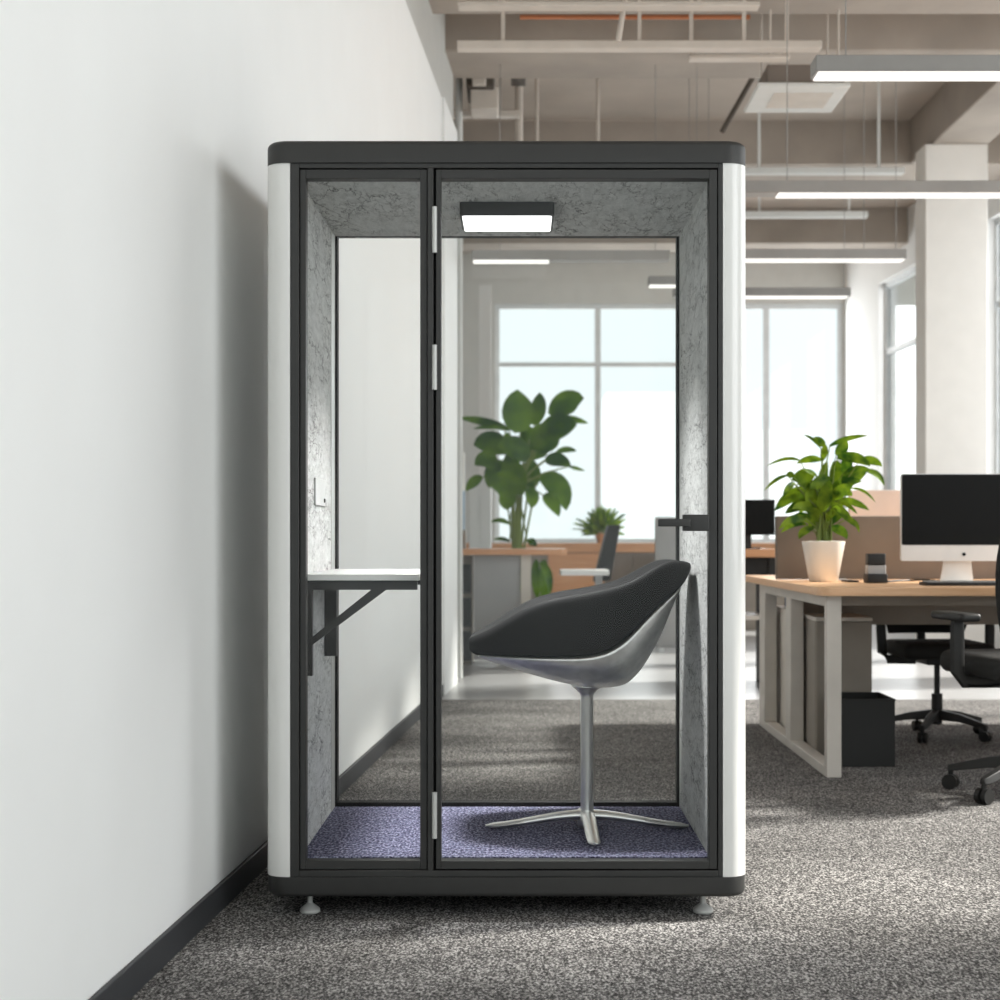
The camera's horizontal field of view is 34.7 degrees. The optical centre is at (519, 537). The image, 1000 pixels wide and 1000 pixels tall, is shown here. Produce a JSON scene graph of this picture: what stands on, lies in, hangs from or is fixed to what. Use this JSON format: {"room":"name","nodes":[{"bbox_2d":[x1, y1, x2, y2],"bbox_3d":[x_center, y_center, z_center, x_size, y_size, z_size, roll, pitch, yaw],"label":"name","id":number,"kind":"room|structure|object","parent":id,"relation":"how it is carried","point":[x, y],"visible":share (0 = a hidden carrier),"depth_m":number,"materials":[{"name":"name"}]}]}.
{"room":"office","nodes":[
{"label":"office","id":0,"kind":"room"},
{"bbox_2d":[0,0,452,999],"bbox_3d":[-0.994,-1.410,4.800,0.210,5.020,14.633,0,0,3],"label":"wall","id":1,"kind":"structure","parent":0,"point":[136,136],"depth_m":4.12,"materials":[{"name":"white paint"}]},
{"bbox_2d":[88,685,442,999],"bbox_3d":[-0.908,1.060,4.320,0.014,0.080,13.660,0,0,3],"label":"baseboard","id":2,"kind":"structure","parent":1,"relation":"attached to","point":[128,981],"depth_m":4.49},
{"bbox_2d":[442,97,456,695],"bbox_3d":[-0.510,-0.985,11.635,0.020,4.170,0.972,0,0,3],"label":"trim","id":3,"kind":"structure","parent":1,"relation":"attached to","point":[449,132],"depth_m":11.43,"materials":[{"name":"white paint"}]},
{"bbox_2d":[457,0,821,52],"bbox_3d":[0.747,-3.281,10.050,2.281,0.438,0.100,0,0,0],"label":"cable tray","id":4,"kind":"object","parent":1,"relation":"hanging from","point":[463,46],"visible":1,"depth_m":10.00,"materials":[{"name":"beige metal"}]},
{"bbox_2d":[429,0,999,13],"bbox_3d":[0.100,-3.710,10.300,12.200,0.420,0.800,0,0,0],"label":"trim","id":5,"kind":"structure","parent":1,"relation":"attached to","point":[437,6],"depth_m":10.54,"materials":[{"name":"concrete"}]},
{"bbox_2d":[445,14,999,77],"bbox_3d":[0.100,-3.710,11.850,12.200,0.420,0.700,0,0,0],"label":"trim","id":6,"kind":"structure","parent":1,"relation":"attached to","point":[866,34],"depth_m":11.50,"materials":[{"name":"concrete"}]},
{"bbox_2d":[688,0,789,61],"bbox_3d":[1.403,-3.280,10.250,0.638,0.440,0.100,0,0,0],"label":"cable tray","id":7,"kind":"object","parent":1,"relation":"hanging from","point":[692,57],"visible":0.91,"depth_m":10.23,"materials":[{"name":"beige metal"}]},
{"bbox_2d":[130,625,999,999],"bbox_3d":[0.100,1.150,9.850,12.200,0.100,24.700,0,0,0],"label":"floor","id":8,"kind":"structure","parent":0,"point":[866,883],"depth_m":4.83,"materials":[{"name":"grey carpet"}]},
{"bbox_2d":[455,78,462,677],"bbox_3d":[-0.480,-1.410,12.600,0.057,5.020,0.060,0,0,0],"label":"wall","id":9,"kind":"structure","parent":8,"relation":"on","point":[458,81],"depth_m":12.57,"materials":[{"name":"white paint"}]},
{"bbox_2d":[463,453,464,490],"bbox_3d":[-0.608,0.146,15.200,0.240,1.908,0.240,0,0,0],"label":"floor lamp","id":10,"kind":"object","parent":8,"relation":"on","point":[463,453],"visible":0.08,"depth_m":15.17,"materials":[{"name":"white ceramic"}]},
{"bbox_2d":[463,555,473,664],"bbox_3d":[-0.808,0.627,14.135,0.783,0.945,0.530,0,0,0],"label":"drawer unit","id":11,"kind":"object","parent":8,"relation":"on","point":[468,560],"visible":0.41,"depth_m":13.87,"materials":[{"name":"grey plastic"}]},
{"bbox_2d":[469,482,491,547],"bbox_3d":[-0.425,0.253,17.250,0.234,1.695,0.500,0,0,0],"label":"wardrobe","id":12,"kind":"object","parent":8,"relation":"on","point":[480,496],"visible":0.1,"depth_m":17.00,"materials":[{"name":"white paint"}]},
{"bbox_2d":[479,285,490,481],"bbox_3d":[-0.448,-1.071,20.575,0.154,4.342,0.150,0,0,0],"label":"trim","id":13,"kind":"structure","parent":8,"relation":"on","point":[484,290],"depth_m":20.50,"materials":[{"name":"white paint"}]},
{"bbox_2d":[268,141,744,914],"bbox_3d":[-0.039,-0.025,5.099,1.398,2.249,1.041,0,0,0],"label":"booth","id":14,"kind":"object","parent":8,"relation":"on","point":[320,193],"visible":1,"depth_m":4.63,"materials":[{"name":"white paint"}]},
{"bbox_2d":[314,478,325,506],"bbox_3d":[-0.636,-0.144,5.060,0.009,0.085,0.278,0,0,0],"label":"wall socket","id":15,"kind":"object","parent":14,"relation":"attached to","point":[319,484],"visible":1,"depth_m":5.04,"materials":[{"name":"plastic"}]},
{"bbox_2d":[308,569,419,675],"bbox_3d":[-0.468,0.257,5.120,0.345,0.301,0.827,0,0,0],"label":"desk","id":16,"kind":"object","parent":14,"relation":"attached to","point":[377,581],"visible":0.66,"depth_m":4.72,"materials":[{"name":"white laminate"}]},
{"bbox_2d":[460,202,553,231],"bbox_3d":[-0.040,-1.022,5.101,0.296,0.048,0.248,0,0,0],"label":"ceiling lamp","id":17,"kind":"object","parent":14,"relation":"attached to","point":[474,216],"visible":1,"depth_m":4.99,"materials":[{"name":"white plastic"}]},
{"bbox_2d":[462,216,551,231],"bbox_3d":[-0.040,-1.002,5.101,0.280,0.006,0.232,0,0,0],"label":"diffuser","id":18,"kind":"object","parent":17,"relation":"attached to","point":[469,223],"depth_m":5.08,"materials":[{"name":"white plastic"}]},
{"bbox_2d":[469,559,690,844],"bbox_3d":[0.189,0.500,5.128,0.700,0.856,0.635,0,0,0],"label":"lounge chair","id":19,"kind":"object","parent":14,"relation":"on","point":[590,639],"visible":1,"depth_m":4.90,"materials":[{"name":"black fabric"}]},
{"bbox_2d":[463,548,566,659],"bbox_3d":[-0.597,0.597,14.100,2.005,1.005,0.800,0,0,0],"label":"office desk","id":20,"kind":"object","parent":8,"relation":"on","point":[496,570],"visible":0.48,"depth_m":13.80,"materials":[{"name":"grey wood"}]},
{"bbox_2d":[463,491,465,548],"bbox_3d":[-0.634,-0.160,14.095,0.317,0.509,0.130,0,0,0],"label":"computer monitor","id":21,"kind":"object","parent":20,"relation":"on","point":[464,530],"visible":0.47,"depth_m":14.05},
{"bbox_2d":[463,390,587,596],"bbox_3d":[0.027,-0.144,14.986,1.232,2.489,0.463,0,0,0],"label":"floor plant","id":22,"kind":"object","parent":8,"relation":"on","point":[510,478],"visible":0.88,"depth_m":14.96,"materials":[{"name":"green plant"}]},
{"bbox_2d":[560,569,608,584],"bbox_3d":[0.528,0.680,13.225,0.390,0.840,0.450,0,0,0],"label":"armrest","id":23,"kind":"object","parent":8,"relation":"on","point":[598,573],"visible":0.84,"depth_m":13.00,"materials":[{"name":"white paint"}]},
{"bbox_2d":[593,525,619,581],"bbox_3d":[0.607,0.494,13.900,0.507,1.212,0.500,0,0,0],"label":"desk chair","id":24,"kind":"object","parent":8,"relation":"on","point":[607,552],"visible":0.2,"depth_m":13.70,"materials":[{"name":"grey plastic"}]},
{"bbox_2d":[466,543,784,629],"bbox_3d":[1.188,0.580,19.290,4.275,1.040,0.620,0,0,0],"label":"sideboard","id":25,"kind":"object","parent":8,"relation":"on","point":[629,557],"visible":0.13,"depth_m":19.00,"materials":[{"name":"orange wood"}]},
{"bbox_2d":[573,505,625,542],"bbox_3d":[0.947,-0.172,19.183,0.673,0.464,0.725,0,0,0],"label":"potted plant","id":26,"kind":"object","parent":25,"relation":"on","point":[596,524],"visible":0.88,"depth_m":19.13,"materials":[{"name":"green plant"}]},
{"bbox_2d":[655,517,675,651],"bbox_3d":[1.550,0.448,15.520,0.484,1.303,0.240,0,0,0],"label":"divider","id":27,"kind":"object","parent":8,"relation":"on","point":[665,537],"visible":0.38,"depth_m":15.50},
{"bbox_2d":[745,548,774,682],"bbox_3d":[1.649,0.590,12.025,0.446,1.020,0.750,0,0,0],"label":"office desk","id":28,"kind":"object","parent":8,"relation":"on","point":[761,561],"visible":0.3,"depth_m":11.72,"materials":[{"name":"orange wood"}]},
{"bbox_2d":[745,612,759,619],"bbox_3d":[1.652,0.585,12.010,0.338,0.030,0.580,0,0,0],"label":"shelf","id":29,"kind":"object","parent":28,"relation":"attached to","point":[748,615],"depth_m":11.74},
{"bbox_2d":[745,500,774,548],"bbox_3d":[1.677,-0.103,11.950,0.439,0.367,0.200,0,0,0],"label":"computer monitor","id":30,"kind":"object","parent":28,"relation":"on","point":[759,514],"visible":0.49,"depth_m":11.90,"materials":[{"name":"grey plastic"}]},
{"bbox_2d":[776,605,785,727],"bbox_3d":[1.700,0.750,9.225,0.400,0.700,0.550,0,0,0],"label":"storage cabinet","id":31,"kind":"object","parent":8,"relation":"on","point":[780,609],"visible":0.02,"depth_m":9.21,"materials":[{"name":"grey metal"}]},
{"bbox_2d":[803,613,872,754],"bbox_3d":[1.633,0.750,8.275,0.287,0.700,0.430,0,0,0],"label":"storage cabinet","id":32,"kind":"object","parent":8,"relation":"on","point":[856,629],"visible":0.56,"depth_m":8.06,"materials":[{"name":"grey metal"}]},
{"bbox_2d":[841,692,895,766],"bbox_3d":[1.673,0.937,7.865,0.266,0.326,0.356,0,0,0],"label":"trash can","id":33,"kind":"object","parent":8,"relation":"on","point":[867,718],"visible":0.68,"depth_m":7.69,"materials":[{"name":"black plastic"}]},
{"bbox_2d":[745,575,998,777],"bbox_3d":[2.830,0.663,8.510,2.940,0.874,2.480,0,0,0],"label":"office desk","id":34,"kind":"object","parent":8,"relation":"on","point":[901,602],"visible":0.95,"depth_m":8.32,"materials":[{"name":"brown wood"}]},
{"bbox_2d":[764,435,884,581],"bbox_3d":[1.575,-0.152,8.273,0.617,0.756,0.295,0,0,0],"label":"potted plant","id":35,"kind":"object","parent":34,"relation":"on","point":[823,499],"visible":1,"depth_m":8.21,"materials":[{"name":"green plant"}]},
{"bbox_2d":[841,580,858,581],"bbox_3d":[1.696,0.221,8.225,0.062,0.010,0.150,0,0,0],"label":"smartphone","id":36,"kind":"object","parent":34,"relation":"on","point":[841,580],"visible":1,"depth_m":8.15,"materials":[{"name":"black plastic"}]},
{"bbox_2d":[848,490,899,515],"bbox_3d":[2.937,-0.031,9.620,1.926,0.514,0.080,0,0,0],"label":"divider","id":37,"kind":"object","parent":34,"relation":"on","point":[887,503],"visible":0.02,"depth_m":9.60,"materials":[{"name":"beige fabric"}]},
{"bbox_2d":[863,553,887,582],"bbox_3d":[1.789,0.152,8.050,0.102,0.148,0.100,0,0,0],"label":"desk phone","id":38,"kind":"object","parent":34,"relation":"on","point":[875,567],"visible":1,"depth_m":8.02,"materials":[{"name":"black plastic"}]},
{"bbox_2d":[775,516,995,579],"bbox_3d":[2.788,0.054,8.620,2.824,0.344,0.080,0,0,0],"label":"divider","id":39,"kind":"object","parent":34,"relation":"on","point":[877,534],"visible":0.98,"depth_m":8.60,"materials":[{"name":"beige fabric"}]},
{"bbox_2d":[888,579,939,581],"bbox_3d":[2.007,0.217,8.201,0.296,0.015,0.207,0,0,0],"label":"cable","id":40,"kind":"object","parent":34,"relation":"on","point":[912,579],"visible":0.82,"depth_m":8.20,"materials":[{"name":"grey plastic"}]},
{"bbox_2d":[900,474,999,580],"bbox_3d":[2.235,-0.048,8.005,0.660,0.548,0.130,0,0,0],"label":"desktop computer","id":41,"kind":"object","parent":34,"relation":"on","point":[952,519],"visible":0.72,"depth_m":8.00,"materials":[{"name":"silver metal"}]},
{"bbox_2d":[919,581,994,585],"bbox_3d":[2.110,0.215,7.640,0.372,0.021,0.160,0,0,0],"label":"keyboard","id":42,"kind":"object","parent":34,"relation":"on","point":[926,583],"visible":0.9,"depth_m":7.56,"materials":[{"name":"black plastic"}]},
{"bbox_2d":[876,625,994,742],"bbox_3d":[2.305,0.710,8.883,0.690,0.779,0.653,0,0,-2],"label":"office chair","id":43,"kind":"object","parent":8,"relation":"on","point":[922,650],"visible":0.59,"depth_m":8.83,"materials":[{"name":"grey plastic"}]},
{"bbox_2d":[916,144,987,642],"bbox_3d":[3.874,-1.200,14.375,0.559,4.600,0.350,0,0,0],"label":"column","id":44,"kind":"structure","parent":8,"relation":"on","point":[952,233],"depth_m":14.20,"materials":[{"name":"paint"}]},
{"bbox_2d":[931,541,999,804],"bbox_3d":[2.185,0.479,6.802,0.794,1.241,0.770,0,0,-10],"label":"office chair","id":45,"kind":"object","parent":8,"relation":"on","point":[971,668],"visible":1,"depth_m":6.72,"materials":[{"name":"grey plastic"}]},
{"bbox_2d":[601,392,675,538],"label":"window","id":46,"kind":"structure","parent":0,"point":[638,429],"depth_m":48.01,"materials":[{"name":"glass"}]},
{"bbox_2d":[463,253,844,542],"bbox_3d":[0.100,-1.410,22.125,12.200,5.020,0.250,0,0,0],"label":"wall","id":47,"kind":"structure","parent":0,"point":[551,283],"depth_m":22.00,"materials":[{"name":"white paint"}]},
{"bbox_2d":[495,304,675,542],"bbox_3d":[1.073,-1.575,22.090,2.832,3.290,0.080,0,0,0],"label":"window","id":48,"kind":"structure","parent":47,"relation":"in","point":[597,364],"depth_m":22.05,"materials":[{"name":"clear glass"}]},
{"bbox_2d":[745,304,841,542],"bbox_3d":[3.699,-1.575,22.090,1.485,3.290,0.080,0,0,0],"label":"window","id":49,"kind":"structure","parent":47,"relation":"in","point":[765,307],"depth_m":22.05,"materials":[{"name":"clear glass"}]},
{"bbox_2d":[453,78,946,252],"bbox_3d":[0.100,-4.020,9.850,12.200,0.200,24.700,0,0,0],"label":"ceiling","id":50,"kind":"structure","parent":0,"point":[559,98],"depth_m":14.40,"materials":[{"name":"concrete"}]},
{"bbox_2d":[466,78,498,118],"bbox_3d":[-0.293,-3.688,12.525,0.245,0.727,0.550,0,0,0],"label":"ventilation duct","id":51,"kind":"object","parent":50,"relation":"hanging from","point":[482,93],"visible":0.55,"depth_m":12.40,"materials":[{"name":"beige metal"}]},
{"bbox_2d":[453,78,519,118],"bbox_3d":[-0.325,-3.674,13.050,0.650,0.491,0.100,0,0,0],"label":"cable tray","id":52,"kind":"object","parent":50,"relation":"hanging from","point":[503,114],"visible":0.42,"depth_m":13.02,"materials":[{"name":"grey metal"}]},
{"bbox_2d":[511,78,525,85],"bbox_3d":[-0.012,-3.986,12.850,0.119,0.637,0.300,0,0,0],"label":"ventilation duct","id":53,"kind":"object","parent":50,"relation":"hanging from","point":[514,81],"visible":0.12,"depth_m":12.87,"materials":[{"name":"grey metal"}]},
{"bbox_2d":[515,86,522,140],"bbox_3d":[-2.987,-3.318,13.200,6.025,1.203,0.070,0,0,0],"label":"pipe","id":54,"kind":"object","parent":50,"relation":"hanging from","point":[518,89],"visible":0.12,"depth_m":13.17,"materials":[{"name":"beige metal"}]},
{"bbox_2d":[535,78,538,140],"bbox_3d":[0.143,-3.410,13.500,0.031,1.020,0.036,0,0,0],"label":"rod","id":55,"kind":"object","parent":50,"relation":"hanging from","point":[536,79],"visible":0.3,"depth_m":13.49,"materials":[{"name":"beige metal"}]},
{"bbox_2d":[472,64,669,263],"bbox_3d":[0.374,-2.978,11.820,1.452,1.884,0.140,0,0,0],"label":"pendant light","id":56,"kind":"object","parent":50,"relation":"hanging from","point":[478,256],"visible":0.92,"depth_m":11.75,"materials":[{"name":"grey metal"}]},
{"bbox_2d":[473,260,548,263],"bbox_3d":[-0.066,-2.041,11.820,0.558,0.010,0.124,0,0,0],"label":"diffuser","id":57,"kind":"object","parent":56,"relation":"attached to","point":[474,261],"depth_m":11.80,"materials":[{"name":"white plastic"}]},
{"bbox_2d":[596,78,599,140],"bbox_3d":[0.658,-3.410,13.500,0.031,1.020,0.036,0,0,0],"label":"rod","id":58,"kind":"object","parent":50,"relation":"hanging from","point":[597,79],"visible":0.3,"depth_m":13.49,"materials":[{"name":"beige metal"}]},
{"bbox_2d":[458,0,759,10],"bbox_3d":[0.528,-3.539,9.550,1.793,0.761,0.100,0,0,0],"label":"cable tray","id":59,"kind":"object","parent":50,"relation":"hanging from","point":[499,5],"visible":1,"depth_m":9.51,"materials":[{"name":"beige metal"}]},
{"bbox_2d":[615,0,627,41],"bbox_3d":[0.622,-3.172,9.750,0.082,0.292,0.036,0,0,0],"label":"rod","id":60,"kind":"object","parent":59,"relation":"hanging from","point":[622,13],"visible":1,"depth_m":9.74,"materials":[{"name":"beige metal"}]},
{"bbox_2d":[520,15,749,18],"bbox_3d":[0.780,-3.533,10.850,1.560,0.030,0.032,0,0,0],"label":"pipe","id":61,"kind":"object","parent":50,"relation":"hanging from","point":[521,16],"visible":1,"depth_m":10.84,"materials":[{"name":"metal"}]},
{"bbox_2d":[648,276,675,287],"bbox_3d":[1.207,-2.978,12.970,0.333,1.884,0.140,0,0,0],"label":"pendant light","id":62,"kind":"object","parent":50,"relation":"hanging from","point":[653,281],"visible":0.48,"depth_m":12.90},
{"bbox_2d":[649,285,675,287],"bbox_3d":[1.164,-2.041,12.970,0.232,0.010,0.124,0,0,0],"label":"diffuser","id":63,"kind":"object","parent":62,"relation":"attached to","point":[650,286],"depth_m":12.95,"materials":[{"name":"white plastic"}]},
{"bbox_2d":[720,78,754,132],"bbox_3d":[1.821,-3.609,12.800,0.044,0.649,0.569,0,0,-42],"label":"rod","id":64,"kind":"object","parent":50,"relation":"hanging from","point":[750,81],"visible":0.66,"depth_m":12.86,"materials":[{"name":"black metal"}]},
{"bbox_2d":[673,78,850,298],"bbox_3d":[2.046,-2.978,13.570,1.493,1.884,0.140,0,0,0],"label":"pendant light","id":65,"kind":"object","parent":50,"relation":"hanging from","point":[844,292],"visible":0.7,"depth_m":13.50,"materials":[{"name":"grey metal"}]},
{"bbox_2d":[745,296,847,298],"bbox_3d":[2.059,-2.041,13.570,1.418,0.010,0.124,0,0,0],"label":"diffuser","id":66,"kind":"object","parent":65,"relation":"attached to","point":[746,297],"depth_m":13.54,"materials":[{"name":"white plastic"}]},
{"bbox_2d":[744,9,850,112],"bbox_3d":[1.861,-3.434,10.795,0.610,0.973,0.650,0,0,0],"label":"air conditioner","id":67,"kind":"object","parent":50,"relation":"hanging from","point":[805,95],"visible":0.96,"depth_m":10.62,"materials":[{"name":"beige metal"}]},
{"bbox_2d":[766,93,832,107],"bbox_3d":[1.883,-2.950,10.795,0.392,0.006,0.350,0,0,0],"label":"grille","id":68,"kind":"object","parent":67,"relation":"attached to","point":[773,100],"depth_m":10.78,"materials":[{"name":"beige metal"}]},
{"bbox_2d":[696,62,906,262],"bbox_3d":[2.015,-2.978,11.770,1.630,1.884,0.140,0,0,0],"label":"pendant light","id":69,"kind":"object","parent":50,"relation":"hanging from","point":[751,255],"visible":0.56,"depth_m":11.70,"materials":[{"name":"white metal"}]},
{"bbox_2d":[745,259,904,262],"bbox_3d":[2.018,-2.041,11.770,1.595,0.010,0.124,0,0,0],"label":"diffuser","id":70,"kind":"object","parent":69,"relation":"attached to","point":[746,260],"depth_m":11.74,"materials":[{"name":"white plastic"}]},
{"bbox_2d":[745,197,867,218],"bbox_3d":[2.723,-3.615,16.550,1.732,0.610,0.100,0,0,0],"label":"pendant light","id":71,"kind":"object","parent":50,"relation":"hanging from","point":[759,214],"visible":0.52,"depth_m":16.50,"materials":[{"name":"white metal"}]},
{"bbox_2d":[745,78,904,175],"bbox_3d":[2.592,-3.511,13.650,1.360,0.818,0.100,0,0,0],"label":"cable tray","id":72,"kind":"object","parent":50,"relation":"hanging from","point":[749,171],"visible":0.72,"depth_m":13.60,"materials":[{"name":"white metal"}]},
{"bbox_2d":[745,0,999,197],"bbox_3d":[2.750,-2.978,9.530,3.100,1.884,0.140,0,0,0],"label":"pendant light","id":73,"kind":"object","parent":50,"relation":"hanging from","point":[787,188],"visible":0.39,"depth_m":9.46,"materials":[{"name":"grey metal"}]},
{"bbox_2d":[775,193,999,197],"bbox_3d":[2.866,-2.041,9.530,2.669,0.010,0.124,0,0,0],"label":"diffuser","id":74,"kind":"object","parent":73,"relation":"attached to","point":[777,195],"depth_m":9.51,"materials":[{"name":"white plastic"}]},
{"bbox_2d":[810,0,999,80],"bbox_3d":[2.447,-2.978,7.070,2.305,1.884,0.140,0,0,0],"label":"pendant light","id":75,"kind":"object","parent":50,"relation":"hanging from","point":[845,67],"visible":1,"depth_m":7.00,"materials":[{"name":"white metal"}]},
{"bbox_2d":[813,71,999,80],"bbox_3d":[2.449,-2.041,7.070,2.283,0.010,0.124,0,0,0],"label":"diffuser","id":76,"kind":"object","parent":75,"relation":"attached to","point":[817,75],"depth_m":7.06,"materials":[{"name":"white plastic"}]},
{"bbox_2d":[911,81,999,163],"bbox_3d":[3.910,-3.710,13.600,0.500,0.420,2.800,0,0,0],"label":"beam","id":77,"kind":"structure","parent":50,"relation":"attached to","point":[960,112],"depth_m":13.70,"materials":[{"name":"concrete"}]},
{"bbox_2d":[845,198,999,648],"bbox_3d":[5.146,-1.410,9.750,0.250,5.020,24.536,0,0,-3],"label":"wall","id":78,"kind":"structure","parent":0,"point":[865,307],"depth_m":20.53,"materials":[{"name":"white paint"}]},
{"bbox_2d":[463,208,907,251],"bbox_3d":[0.100,-3.710,19.300,12.200,0.420,0.600,0,0,0],"label":"ceiling beam","id":79,"kind":"structure","parent":78,"relation":"attached to","point":[883,228],"depth_m":19.00,"materials":[{"name":"concrete"}]},
{"bbox_2d":[453,120,999,179],"bbox_3d":[0.100,-3.710,15.350,12.200,0.420,0.700,0,0,0],"label":"beam","id":80,"kind":"structure","parent":78,"relation":"attached to","point":[811,143],"depth_m":15.00,"materials":[{"name":"concrete"}]},
{"bbox_2d":[885,266,915,489],"bbox_3d":[4.702,-1.510,19.400,0.070,3.420,1.805,0,0,-3],"label":"window","id":81,"kind":"structure","parent":78,"relation":"in","point":[900,292],"depth_m":19.77,"materials":[{"name":"clear glass"}]},
{"bbox_2d":[995,217,999,473],"bbox_3d":[4.918,-1.510,14.600,0.070,3.420,3.206,0,0,-3],"label":"window","id":82,"kind":"structure","parent":78,"relation":"in","point":[997,221],"depth_m":16.14,"materials":[{"name":"clear glass"}]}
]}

